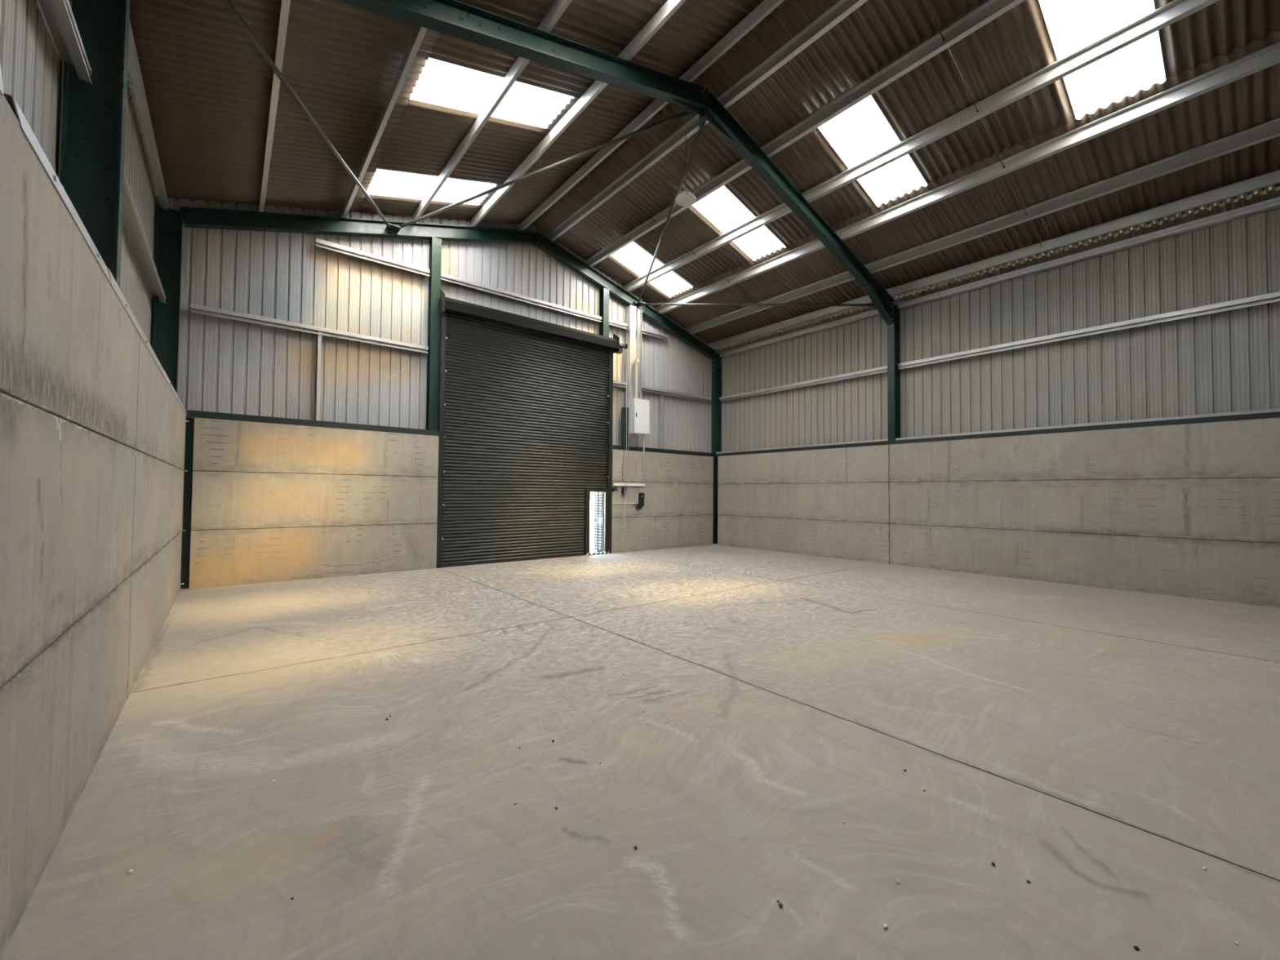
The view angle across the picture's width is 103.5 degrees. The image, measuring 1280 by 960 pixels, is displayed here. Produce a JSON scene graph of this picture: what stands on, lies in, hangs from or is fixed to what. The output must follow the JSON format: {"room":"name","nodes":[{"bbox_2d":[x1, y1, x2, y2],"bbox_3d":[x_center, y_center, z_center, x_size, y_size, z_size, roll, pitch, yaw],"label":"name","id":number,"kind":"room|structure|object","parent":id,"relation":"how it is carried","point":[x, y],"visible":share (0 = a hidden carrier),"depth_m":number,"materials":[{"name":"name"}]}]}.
{"room":"farm building","nodes":[
{"label":"farm building","id":0,"kind":"room"},
{"bbox_2d":[0,0,186,959],"bbox_3d":[-2.409,-1.604,1.697,0.502,6.630,17.661,2,-2,-39],"label":"wall","id":1,"kind":"structure","parent":0,"point":[92,430],"depth_m":2.44,"materials":[{"name":"concrete"}]},
{"bbox_2d":[0,63,4,95],"bbox_3d":[-1.175,-1.284,0.464,0.148,0.100,2.800,2,-2,-39],"label":"trim","id":2,"kind":"structure","parent":1,"relation":"on","point":[1,78],"depth_m":1.58,"materials":[{"name":"metal"}]},
{"bbox_2d":[4,93,111,284],"bbox_3d":[-2.730,-1.246,2.370,0.144,0.100,1.760,2,-2,-39],"label":"trim","id":3,"kind":"structure","parent":1,"relation":"on","point":[25,127],"depth_m":2.06,"materials":[{"name":"metal"}]},
{"bbox_2d":[37,0,92,85],"bbox_3d":[-2.384,-3.124,1.528,0.164,0.140,5.860,2,-2,-39],"label":"wall rail","id":4,"kind":"object","parent":1,"relation":"attached to","point":[59,16],"visible":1,"depth_m":3.49,"materials":[{"name":"metal"}]},
{"bbox_2d":[107,268,165,379],"bbox_3d":[-4.317,-1.208,4.320,0.146,0.100,3.350,2,-2,-39],"label":"trim","id":5,"kind":"structure","parent":1,"relation":"on","point":[114,285],"depth_m":3.78,"materials":[{"name":"metal"}]},
{"bbox_2d":[122,171,166,302],"bbox_3d":[-6.135,-3.032,6.134,0.164,0.140,5.660,2,-2,-39],"label":"wall rail","id":6,"kind":"object","parent":1,"relation":"attached to","point":[131,216],"visible":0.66,"depth_m":6.39,"materials":[{"name":"metal"}]},
{"bbox_2d":[163,368,186,414],"bbox_3d":[-6.473,-1.155,6.968,0.148,0.100,3.580,2,-2,-39],"label":"trim","id":7,"kind":"structure","parent":1,"relation":"on","point":[166,378],"depth_m":6.59,"materials":[{"name":"metal"}]},
{"bbox_2d":[151,196,717,589],"bbox_3d":[-2.655,-2.270,12.688,13.900,8.536,0.392,2,-2,-39],"label":"wall","id":8,"kind":"structure","parent":0,"point":[271,502],"depth_m":10.07,"materials":[{"name":"concrete"}]},
{"bbox_2d":[181,417,194,588],"bbox_3d":[-7.626,0.391,8.511,0.100,2.900,0.005,2,-2,-39],"label":"trim","id":9,"kind":"structure","parent":8,"relation":"attached to","point":[189,425],"depth_m":8.51,"materials":[{"name":"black metal"}]},
{"bbox_2d":[245,324,311,420],"bbox_3d":[-6.760,-1.978,9.473,1.059,1.666,0.012,2,-2,-39],"label":"wire","id":10,"kind":"object","parent":8,"relation":"attached to","point":[246,325],"visible":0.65,"depth_m":9.46,"materials":[{"name":"metal"}]},
{"bbox_2d":[190,302,428,353],"bbox_3d":[-6.211,-2.913,9.906,3.905,0.180,0.169,2,-2,-39],"label":"wall rail","id":11,"kind":"object","parent":8,"relation":"attached to","point":[197,308],"visible":1,"depth_m":9.63,"materials":[{"name":"metal"}]},
{"bbox_2d":[187,409,439,435],"bbox_3d":[-6.010,-1.064,9.767,4.085,0.115,0.162,2,-2,-39],"label":"trim","id":12,"kind":"structure","parent":8,"relation":"attached to","point":[198,414],"depth_m":9.46,"materials":[{"name":"green metal"}]},
{"bbox_2d":[315,330,321,420],"bbox_3d":[-6.272,-2.007,9.845,0.055,1.775,0.120,2,-2,-39],"label":"cladding mullion","id":13,"kind":"object","parent":8,"relation":"attached to","point":[319,336],"visible":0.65,"depth_m":9.80,"materials":[{"name":"metal"}]},
{"bbox_2d":[315,238,429,276],"bbox_3d":[-5.507,-4.602,10.513,2.125,0.180,0.169,2,-2,-39],"label":"wall rail","id":14,"kind":"object","parent":8,"relation":"attached to","point":[319,243],"visible":1,"depth_m":10.40,"materials":[{"name":"metal"}]},
{"bbox_2d":[325,355,423,421],"bbox_3d":[-5.480,-1.941,10.514,1.857,1.668,0.012,2,-2,-39],"label":"wire","id":15,"kind":"object","parent":8,"relation":"attached to","point":[423,355],"visible":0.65,"depth_m":10.47,"materials":[{"name":"metal"}]},
{"bbox_2d":[440,272,601,322],"bbox_3d":[-2.818,-4.523,12.701,4.420,0.180,0.169,2,-2,-39],"label":"wall rail","id":16,"kind":"object","parent":8,"relation":"attached to","point":[444,277],"visible":0.93,"depth_m":12.45,"materials":[{"name":"metal"}]},
{"bbox_2d":[436,288,627,568],"bbox_3d":[-2.515,-1.089,12.715,5.136,6.120,0.775,2,-2,-39],"label":"roller shutter","id":17,"kind":"object","parent":8,"relation":"attached to","point":[526,404],"visible":1,"depth_m":12.24,"materials":[{"name":"paint"}]},
{"bbox_2d":[622,350,626,540],"bbox_3d":[-0.417,-1.011,14.095,0.069,5.371,0.140,2,-2,-39],"label":"pull chain","id":18,"kind":"object","parent":17,"relation":"hanging from","point":[625,350],"visible":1,"depth_m":14.06,"materials":[{"name":"metal"}]},
{"bbox_2d":[624,361,629,527],"bbox_3d":[-0.358,-1.185,14.147,0.069,5.021,0.140,2,-2,-39],"label":"pull chain","id":19,"kind":"object","parent":17,"relation":"hanging from","point":[628,362],"visible":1,"depth_m":14.10,"materials":[{"name":"metal"}]},
{"bbox_2d":[612,485,618,491],"bbox_3d":[-0.678,0.240,13.955,0.188,0.156,0.058,2,-2,-39],"label":"bracket","id":20,"kind":"object","parent":8,"relation":"attached to","point":[613,489],"visible":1,"depth_m":13.92,"materials":[{"name":"black metal"}]},
{"bbox_2d":[608,319,627,328],"bbox_3d":[-0.675,-4.460,14.446,0.690,0.180,0.169,2,-2,-39],"label":"wall rail","id":21,"kind":"object","parent":8,"relation":"attached to","point":[612,322],"visible":0.93,"depth_m":14.42,"materials":[{"name":"metal"}]},
{"bbox_2d":[613,380,626,387],"bbox_3d":[-0.688,-2.751,14.401,0.690,0.180,0.169,2,-2,-39],"label":"wall rail","id":22,"kind":"object","parent":8,"relation":"attached to","point":[615,383],"visible":0.66,"depth_m":14.41,"materials":[{"name":"metal"}]},
{"bbox_2d":[617,416,624,479],"bbox_3d":[-0.529,-0.902,14.114,0.231,1.851,0.020,1,-2,-31],"label":"loose wire","id":23,"kind":"object","parent":8,"relation":"attached to","point":[618,416],"visible":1,"depth_m":14.13,"materials":[{"name":"metal"}]},
{"bbox_2d":[621,487,626,496],"bbox_3d":[-0.428,0.335,14.129,0.150,0.260,0.096,2,-2,-39],"label":"switch","id":24,"kind":"object","parent":8,"relation":"attached to","point":[623,488],"visible":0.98,"depth_m":14.09,"materials":[{"name":"black plastic"}]},
{"bbox_2d":[613,483,644,486],"bbox_3d":[-0.298,0.135,14.270,1.120,0.070,0.053,2,-2,-39],"label":"horizontal trunking","id":25,"kind":"object","parent":8,"relation":"attached to","point":[614,484],"visible":1,"depth_m":14.24,"materials":[{"name":"white plastic"}]},
{"bbox_2d":[629,398,649,435],"bbox_3d":[-0.012,-1.809,14.463,0.559,0.990,0.300,2,-2,-39],"label":"electrical box","id":26,"kind":"object","parent":8,"relation":"attached to","point":[639,409],"visible":0.92,"depth_m":14.33,"materials":[{"name":"white paint"}]},
{"bbox_2d":[635,362,637,398],"bbox_3d":[-0.106,-2.897,14.522,0.099,1.188,0.078,2,-2,-39],"label":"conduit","id":27,"kind":"object","parent":26,"relation":"attached to","point":[636,380],"visible":0.84,"depth_m":14.49,"materials":[{"name":"plastic"}]},
{"bbox_2d":[634,357,639,363],"bbox_3d":[-0.086,-3.438,14.534,0.100,0.150,0.115,2,-2,-39],"label":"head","id":28,"kind":"object","parent":27,"relation":"attached to","point":[637,360],"visible":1,"depth_m":14.50},
{"bbox_2d":[635,489,644,508],"bbox_3d":[0.003,0.497,14.461,0.245,0.640,0.121,2,-2,-39],"label":"control box","id":29,"kind":"object","parent":8,"relation":"attached to","point":[639,497],"visible":1,"depth_m":14.42,"materials":[{"name":"black plastic"}]},
{"bbox_2d":[641,435,644,484],"bbox_3d":[0.087,-0.606,14.616,0.068,1.434,0.122,2,-2,-39],"label":"vertical conduit","id":30,"kind":"object","parent":8,"relation":"attached to","point":[642,440],"visible":1,"depth_m":14.58,"materials":[{"name":"metal"}]},
{"bbox_2d":[635,326,668,340],"bbox_3d":[0.306,-4.432,15.244,1.360,0.180,0.169,2,-2,-39],"label":"wall rail","id":31,"kind":"object","parent":8,"relation":"attached to","point":[646,331],"visible":0.92,"depth_m":15.27,"materials":[{"name":"metal"}]},
{"bbox_2d":[658,391,662,448],"bbox_3d":[0.637,-1.805,15.468,0.055,1.775,0.120,2,-2,-39],"label":"cladding mullion","id":32,"kind":"object","parent":8,"relation":"attached to","point":[660,396],"visible":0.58,"depth_m":15.44,"materials":[{"name":"metal"}]},
{"bbox_2d":[612,444,715,457],"bbox_3d":[0.809,-0.864,15.318,4.145,0.115,0.162,2,-2,-39],"label":"trim","id":33,"kind":"structure","parent":8,"relation":"attached to","point":[615,446],"depth_m":15.13,"materials":[{"name":"green metal"}]},
{"bbox_2d":[621,407,628,445],"bbox_3d":[-0.434,-1.518,14.409,0.130,1.100,0.160,2,-2,-39],"label":"box","id":34,"kind":"object","parent":33,"relation":"on","point":[623,409],"visible":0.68,"depth_m":14.36,"materials":[{"name":"grey metal"}]},
{"bbox_2d":[625,305,636,446],"bbox_3d":[-0.271,-2.998,14.650,0.220,4.094,0.200,2,-2,-39],"label":"post","id":35,"kind":"object","parent":33,"relation":"on","point":[630,309],"visible":0.71,"depth_m":14.58,"materials":[{"name":"metal"}]},
{"bbox_2d":[636,308,642,399],"bbox_3d":[-0.022,-3.619,14.687,0.155,2.720,0.045,2,-2,-39],"label":"cable tray","id":36,"kind":"object","parent":35,"relation":"attached to","point":[638,311],"visible":0.8,"depth_m":14.71,"materials":[{"name":"metal"}]},
{"bbox_2d":[637,384,711,402],"bbox_3d":[1.041,-2.700,15.808,3.290,0.180,0.169,2,-2,-39],"label":"wall rail","id":37,"kind":"object","parent":8,"relation":"attached to","point":[646,388],"visible":0.79,"depth_m":15.78,"materials":[{"name":"metal"}]},
{"bbox_2d":[0,543,1279,959],"bbox_3d":[2.760,1.983,5.874,13.850,0.300,17.720,2,-2,-39],"label":"floor","id":38,"kind":"structure","parent":0,"point":[1104,748],"depth_m":2.98,"materials":[{"name":"concrete"}]},
{"bbox_2d":[59,0,130,288],"bbox_3d":[-4.229,-1.455,3.888,0.330,6.400,0.170,2,-2,-39],"label":"steel column","id":39,"kind":"structure","parent":38,"relation":"on","point":[93,133],"depth_m":3.93,"materials":[{"name":"green metal"}]},
{"bbox_2d":[128,21,168,209],"bbox_3d":[-2.466,-4.760,1.707,0.070,0.190,17.650,2,-2,-39],"label":"beam","id":40,"kind":"structure","parent":39,"relation":"attached to","point":[134,68],"depth_m":6.39,"materials":[{"name":"metal"}]},
{"bbox_2d":[335,0,707,119],"bbox_3d":[-1.540,-5.249,6.154,6.652,2.405,0.170,2,-2,-39],"label":"rafter","id":41,"kind":"object","parent":39,"relation":"on","point":[455,18],"visible":1,"depth_m":6.33,"materials":[{"name":"green paint"}]},
{"bbox_2d":[258,0,290,212],"bbox_3d":[-1.460,-5.126,2.534,0.089,0.224,17.650,2,-2,-39],"label":"purlin","id":42,"kind":"object","parent":41,"relation":"on","point":[285,4],"visible":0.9,"depth_m":6.50,"materials":[{"name":"metal"}]},
{"bbox_2d":[221,0,391,228],"bbox_3d":[-4.507,-4.861,7.419,0.090,0.970,6.376,1,-2,-13],"label":"brace","id":43,"kind":"object","parent":41,"relation":"attached to","point":[228,4],"visible":1,"depth_m":6.10,"materials":[{"name":"metal"}]},
{"bbox_2d":[341,25,427,217],"bbox_3d":[-0.441,-5.455,3.370,0.089,0.224,17.650,2,-2,-39],"label":"purlin","id":44,"kind":"object","parent":41,"relation":"on","point":[420,32],"visible":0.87,"depth_m":7.24,"materials":[{"name":"metal"}]},
{"bbox_2d":[411,0,572,220],"bbox_3d":[0.586,-5.786,4.213,0.089,0.224,17.650,2,-2,-39],"label":"purlin","id":45,"kind":"object","parent":41,"relation":"on","point":[559,6],"visible":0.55,"depth_m":7.76,"materials":[{"name":"metal"}]},
{"bbox_2d":[469,0,686,226],"bbox_3d":[1.581,-6.108,5.030,0.089,0.224,17.650,2,-2,-39],"label":"purlin","id":46,"kind":"object","parent":41,"relation":"on","point":[669,7],"visible":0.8,"depth_m":8.14,"materials":[{"name":"metal"}]},
{"bbox_2d":[518,0,784,230],"bbox_3d":[2.537,-6.417,5.815,0.089,0.224,17.650,2,-2,-39],"label":"purlin","id":47,"kind":"object","parent":41,"relation":"on","point":[766,7],"visible":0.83,"depth_m":8.51,"materials":[{"name":"metal"}]},
{"bbox_2d":[152,203,184,394],"bbox_3d":[-7.919,-1.365,8.420,0.330,6.400,0.170,2,-2,-39],"label":"steel column","id":48,"kind":"structure","parent":38,"relation":"on","point":[169,235],"depth_m":8.46,"materials":[{"name":"green metal"}]},
{"bbox_2d":[179,206,537,245],"bbox_3d":[-5.230,-5.314,10.689,6.651,2.093,0.170,2,-2,-39],"label":"rafter","id":49,"kind":"object","parent":48,"relation":"on","point":[193,217],"visible":0.92,"depth_m":10.01,"materials":[{"name":"green paint"}]},
{"bbox_2d":[385,222,401,236],"bbox_3d":[-5.152,-5.249,10.539,0.240,0.160,0.320,2,-2,-39],"label":"gusset plate","id":50,"kind":"object","parent":49,"relation":"attached to","point":[394,229],"visible":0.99,"depth_m":10.54,"materials":[{"name":"green metal"}]},
{"bbox_2d":[398,109,694,228],"bbox_3d":[-2.125,-5.640,9.393,6.495,0.770,0.090,0,-2,22],"label":"brace","id":51,"kind":"object","parent":50,"relation":"attached to","point":[687,112],"visible":0.93,"depth_m":9.14,"materials":[{"name":"metal"}]},
{"bbox_2d":[426,236,442,430],"bbox_3d":[-4.587,-1.713,11.160,0.220,7.292,0.209,2,-2,-39],"label":"steel post","id":52,"kind":"object","parent":38,"relation":"on","point":[435,244],"visible":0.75,"depth_m":11.13,"materials":[{"name":"green metal"}]},
{"bbox_2d":[596,287,608,551],"bbox_3d":[-1.024,-1.650,14.061,0.210,7.375,0.209,2,-2,-39],"label":"steel post","id":53,"kind":"object","parent":38,"relation":"on","point":[603,292],"visible":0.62,"depth_m":14.08,"materials":[{"name":"metal"}]},
{"bbox_2d":[711,352,721,543],"bbox_3d":[2.556,-1.058,16.946,0.330,6.400,0.170,2,-2,-39],"label":"steel column","id":54,"kind":"structure","parent":38,"relation":"on","point":[716,423],"depth_m":16.93,"materials":[{"name":"green metal"}]},
{"bbox_2d":[533,231,716,359],"bbox_3d":[-0.070,-5.163,14.889,6.651,2.093,0.170,2,-2,-39],"label":"rafter","id":55,"kind":"object","parent":54,"relation":"on","point":[544,243],"visible":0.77,"depth_m":14.38,"materials":[{"name":"green paint"}]},
{"bbox_2d":[633,301,645,308],"bbox_3d":[-0.018,-5.128,14.717,0.240,0.160,0.320,2,-2,-39],"label":"gusset plate","id":56,"kind":"object","parent":55,"relation":"attached to","point":[637,304],"visible":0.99,"depth_m":14.72,"materials":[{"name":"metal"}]},
{"bbox_2d":[637,117,706,302],"bbox_3d":[0.515,-5.593,11.543,0.090,0.750,6.500,1,-2,-10],"label":"brace","id":57,"kind":"object","parent":56,"relation":"attached to","point":[702,123],"visible":0.95,"depth_m":10.17,"materials":[{"name":"metal"}]},
{"bbox_2d":[887,302,900,440],"bbox_3d":[6.247,-1.149,12.414,0.330,6.400,0.170,2,-2,-39],"label":"steel column","id":58,"kind":"structure","parent":38,"relation":"on","point":[893,330],"depth_m":12.41,"materials":[{"name":"green metal"}]},
{"bbox_2d":[700,88,894,324],"bbox_3d":[3.619,-5.098,10.353,6.652,2.405,0.170,2,-2,-39],"label":"rafter","id":59,"kind":"object","parent":58,"relation":"on","point":[717,115],"visible":0.88,"depth_m":9.85,"materials":[{"name":"green paint"}]},
{"bbox_2d":[546,0,867,241],"bbox_3d":[3.166,-6.398,6.327,0.089,0.224,17.650,2,-2,-39],"label":"purlin","id":60,"kind":"object","parent":59,"relation":"on","point":[841,9],"visible":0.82,"depth_m":8.28,"materials":[{"name":"metal"}]},
{"bbox_2d":[613,186,654,221],"bbox_3d":[-0.107,-6.121,11.233,1.204,0.347,0.028,2,-2,-39],"label":"rod","id":61,"kind":"object","parent":60,"relation":"attached to","point":[613,187],"visible":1,"depth_m":11.22,"materials":[{"name":"metal"}]},
{"bbox_2d":[675,131,696,206],"bbox_3d":[0.827,-5.661,9.103,0.351,1.278,0.351,1,-2,-17],"label":"pendant lamp","id":62,"kind":"object","parent":60,"relation":"hanging from","point":[686,197],"visible":1,"depth_m":9.04,"materials":[{"name":"white plastic"}]},
{"bbox_2d":[924,0,943,39],"bbox_3d":[3.707,-6.215,6.551,1.204,0.347,0.028,2,-2,-39],"label":"rod","id":63,"kind":"object","parent":60,"relation":"attached to","point":[925,0],"visible":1,"depth_m":6.72,"materials":[{"name":"metal"}]},
{"bbox_2d":[640,302,874,306],"bbox_3d":[2.936,-4.687,13.496,6.432,0.940,0.090,0,-2,23],"label":"brace","id":64,"kind":"object","parent":59,"relation":"attached to","point":[646,304],"visible":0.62,"depth_m":13.27,"materials":[{"name":"metal"}]},
{"bbox_2d":[584,0,1025,266],"bbox_3d":[4.079,-6.048,7.063,0.089,0.224,17.650,2,-2,-39],"label":"purlin","id":65,"kind":"object","parent":59,"relation":"on","point":[989,11],"visible":0.84,"depth_m":8.02,"materials":[{"name":"metal"}]},
{"bbox_2d":[654,220,694,253],"bbox_3d":[0.852,-5.753,12.007,1.324,0.380,0.028,2,-2,-39],"label":"rod","id":66,"kind":"object","parent":65,"relation":"attached to","point":[655,220],"visible":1,"depth_m":12.03,"materials":[{"name":"metal"}]},
{"bbox_2d":[942,37,977,110],"bbox_3d":[4.665,-5.847,7.324,1.324,0.380,0.028,2,-2,-39],"label":"rod","id":67,"kind":"object","parent":65,"relation":"attached to","point":[944,37],"visible":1,"depth_m":7.32,"materials":[{"name":"metal"}]},
{"bbox_2d":[622,0,1219,292],"bbox_3d":[5.084,-5.663,7.874,0.089,0.224,17.650,2,-2,-39],"label":"purlin","id":68,"kind":"object","parent":59,"relation":"on","point":[1175,11],"visible":0.86,"depth_m":7.77,"materials":[{"name":"metal"}]},
{"bbox_2d":[694,253,728,281],"bbox_3d":[1.841,-5.374,12.806,1.284,0.369,0.028,2,-2,-39],"label":"rod","id":69,"kind":"object","parent":68,"relation":"attached to","point":[695,253],"visible":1,"depth_m":12.83,"materials":[{"name":"metal"}]},
{"bbox_2d":[976,109,1004,167],"bbox_3d":[5.655,-5.467,8.123,1.284,0.369,0.028,2,-2,-39],"label":"rod","id":70,"kind":"object","parent":68,"relation":"attached to","point":[978,109],"visible":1,"depth_m":8.11,"materials":[{"name":"metal"}]},
{"bbox_2d":[655,41,1279,314],"bbox_3d":[6.058,-5.289,8.660,0.089,0.224,17.650,2,-2,-39],"label":"purlin","id":71,"kind":"object","parent":59,"relation":"on","point":[1268,56],"visible":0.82,"depth_m":8.16,"materials":[{"name":"metal"}]},
{"bbox_2d":[1003,165,1026,213],"bbox_3d":[6.637,-5.090,8.915,1.304,0.375,0.028,2,-2,-39],"label":"rod","id":72,"kind":"object","parent":71,"relation":"attached to","point":[1004,166],"visible":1,"depth_m":8.94,"materials":[{"name":"metal"}]},
{"bbox_2d":[684,117,1279,334],"bbox_3d":[7.048,-4.909,9.459,0.089,0.224,17.650,2,-2,-39],"label":"purlin","id":73,"kind":"object","parent":59,"relation":"on","point":[1269,130],"visible":0.85,"depth_m":9.07,"materials":[{"name":"metal"}]},
{"bbox_2d":[1025,213,1042,247],"bbox_3d":[7.550,-4.740,9.651,1.104,0.320,0.028,2,-2,-39],"label":"rod","id":74,"kind":"object","parent":73,"relation":"attached to","point":[1027,213],"visible":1,"depth_m":9.64,"materials":[{"name":"metal"}]},
{"bbox_2d":[706,169,1279,348],"bbox_3d":[7.852,-4.598,10.107,0.070,0.190,17.650,2,-2,-39],"label":"beam","id":75,"kind":"structure","parent":59,"relation":"on","point":[1273,178],"depth_m":9.77,"materials":[{"name":"metal"}]},
{"bbox_2d":[127,0,1279,350],"bbox_3d":[2.843,-5.680,6.055,14.562,2.098,18.163,2,-2,-39],"label":"ceiling","id":76,"kind":"structure","parent":0,"point":[208,87],"depth_m":7.92,"materials":[{"name":"brown metal"}]},
{"bbox_2d":[366,168,500,205],"bbox_3d":[-4.144,-5.827,10.106,2.630,0.773,1.020,2,-2,-39],"label":"skylight","id":77,"kind":"object","parent":76,"relation":"attached to","point":[384,182],"visible":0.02,"depth_m":9.99,"materials":[{"name":"white plastic"}]},
{"bbox_2d":[409,57,579,129],"bbox_3d":[-2.225,-5.875,7.750,2.630,0.772,1.000,2,-2,-39],"label":"skylight","id":78,"kind":"object","parent":76,"relation":"attached to","point":[442,83],"visible":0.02,"depth_m":7.66,"materials":[{"name":"white plastic"}]},
{"bbox_2d":[602,234,692,297],"bbox_3d":[0.299,-5.697,13.723,2.630,0.773,1.020,2,-2,-39],"label":"skylight","id":79,"kind":"object","parent":76,"relation":"attached to","point":[632,255],"visible":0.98,"depth_m":13.65,"materials":[{"name":"white plastic"}]},
{"bbox_2d":[689,176,786,261],"bbox_3d":[2.218,-5.744,11.366,2.630,0.772,1.000,2,-2,-39],"label":"skylight","id":80,"kind":"object","parent":76,"relation":"attached to","point":[721,207],"visible":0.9,"depth_m":11.28,"materials":[{"name":"white plastic"}]},
{"bbox_2d":[808,80,927,206],"bbox_3d":[4.154,-5.792,8.989,2.630,0.773,0.990,2,-2,-39],"label":"skylight","id":81,"kind":"object","parent":76,"relation":"attached to","point":[862,131],"visible":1,"depth_m":8.88,"materials":[{"name":"white plastic"}]},
{"bbox_2d":[1039,0,1165,119],"bbox_3d":[6.079,-5.839,6.625,2.630,0.773,1.010,2,-2,-39],"label":"skylight","id":82,"kind":"object","parent":76,"relation":"attached to","point":[1073,25],"visible":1,"depth_m":6.76,"materials":[{"name":"white plastic"}]},
{"bbox_2d":[717,189,1279,607],"bbox_3d":[8.029,-1.301,10.192,0.502,6.636,17.661,2,-2,-39],"label":"wall","id":83,"kind":"structure","parent":0,"point":[1187,510],"depth_m":10.00,"materials":[{"name":"concrete"}]},
{"bbox_2d":[719,309,880,357],"bbox_3d":[4.513,-4.257,14.830,0.130,0.134,5.660,2,-2,-39],"label":"rail","id":84,"kind":"object","parent":83,"relation":"attached to","point":[874,313],"visible":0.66,"depth_m":14.50,"materials":[{"name":"metal"}]},
{"bbox_2d":[715,440,884,456],"bbox_3d":[4.289,-0.859,14.483,0.162,0.090,5.510,2,-2,-39],"label":"trim","id":85,"kind":"structure","parent":83,"relation":"attached to","point":[873,443],"depth_m":13.98,"materials":[{"name":"green metal"}]},
{"bbox_2d":[715,438,888,453],"bbox_3d":[4.414,-0.938,14.683,0.260,0.060,5.660,2,-2,-39],"label":"rail","id":86,"kind":"object","parent":85,"relation":"on","point":[877,440],"visible":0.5,"depth_m":14.13,"materials":[{"name":"metal"}]},
{"bbox_2d":[719,365,887,401],"bbox_3d":[4.493,-2.750,14.784,0.169,0.180,5.660,2,-2,-39],"label":"wall rail","id":87,"kind":"object","parent":83,"relation":"attached to","point":[882,369],"visible":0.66,"depth_m":14.32,"materials":[{"name":"metal"}]},
{"bbox_2d":[884,411,1279,444],"bbox_3d":[9.745,-0.993,7.785,0.162,0.090,11.770,2,-2,-39],"label":"trim","id":88,"kind":"structure","parent":83,"relation":"attached to","point":[1268,415],"depth_m":9.21,"materials":[{"name":"green metal"}]},
{"bbox_2d":[895,408,1279,439],"bbox_3d":[8.164,-1.030,10.078,0.260,0.060,5.860,2,-2,-39],"label":"rail","id":89,"kind":"object","parent":88,"relation":"on","point":[1275,410],"visible":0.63,"depth_m":9.29,"materials":[{"name":"metal"}]},
{"bbox_2d":[897,196,1279,309],"bbox_3d":[8.264,-4.348,10.225,0.130,0.134,5.860,2,-2,-39],"label":"rail","id":90,"kind":"object","parent":83,"relation":"attached to","point":[1273,203],"visible":1,"depth_m":9.47,"materials":[{"name":"metal"}]},
{"bbox_2d":[897,291,1279,369],"bbox_3d":[8.244,-2.842,10.179,0.169,0.180,5.860,2,-2,-39],"label":"wall rail","id":91,"kind":"object","parent":83,"relation":"attached to","point":[1275,296],"visible":1,"depth_m":9.43,"materials":[{"name":"metal"}]},
{"label":"outside","id":92,"kind":"structure","parent":0,"visible":0},
{"bbox_2d":[589,499,596,552],"bbox_3d":[-6.869,2.063,15.365,130.000,0.090,170.000,2,-2,-39],"label":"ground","id":93,"kind":"structure","parent":92,"point":[592,501],"depth_m":24.87,"materials":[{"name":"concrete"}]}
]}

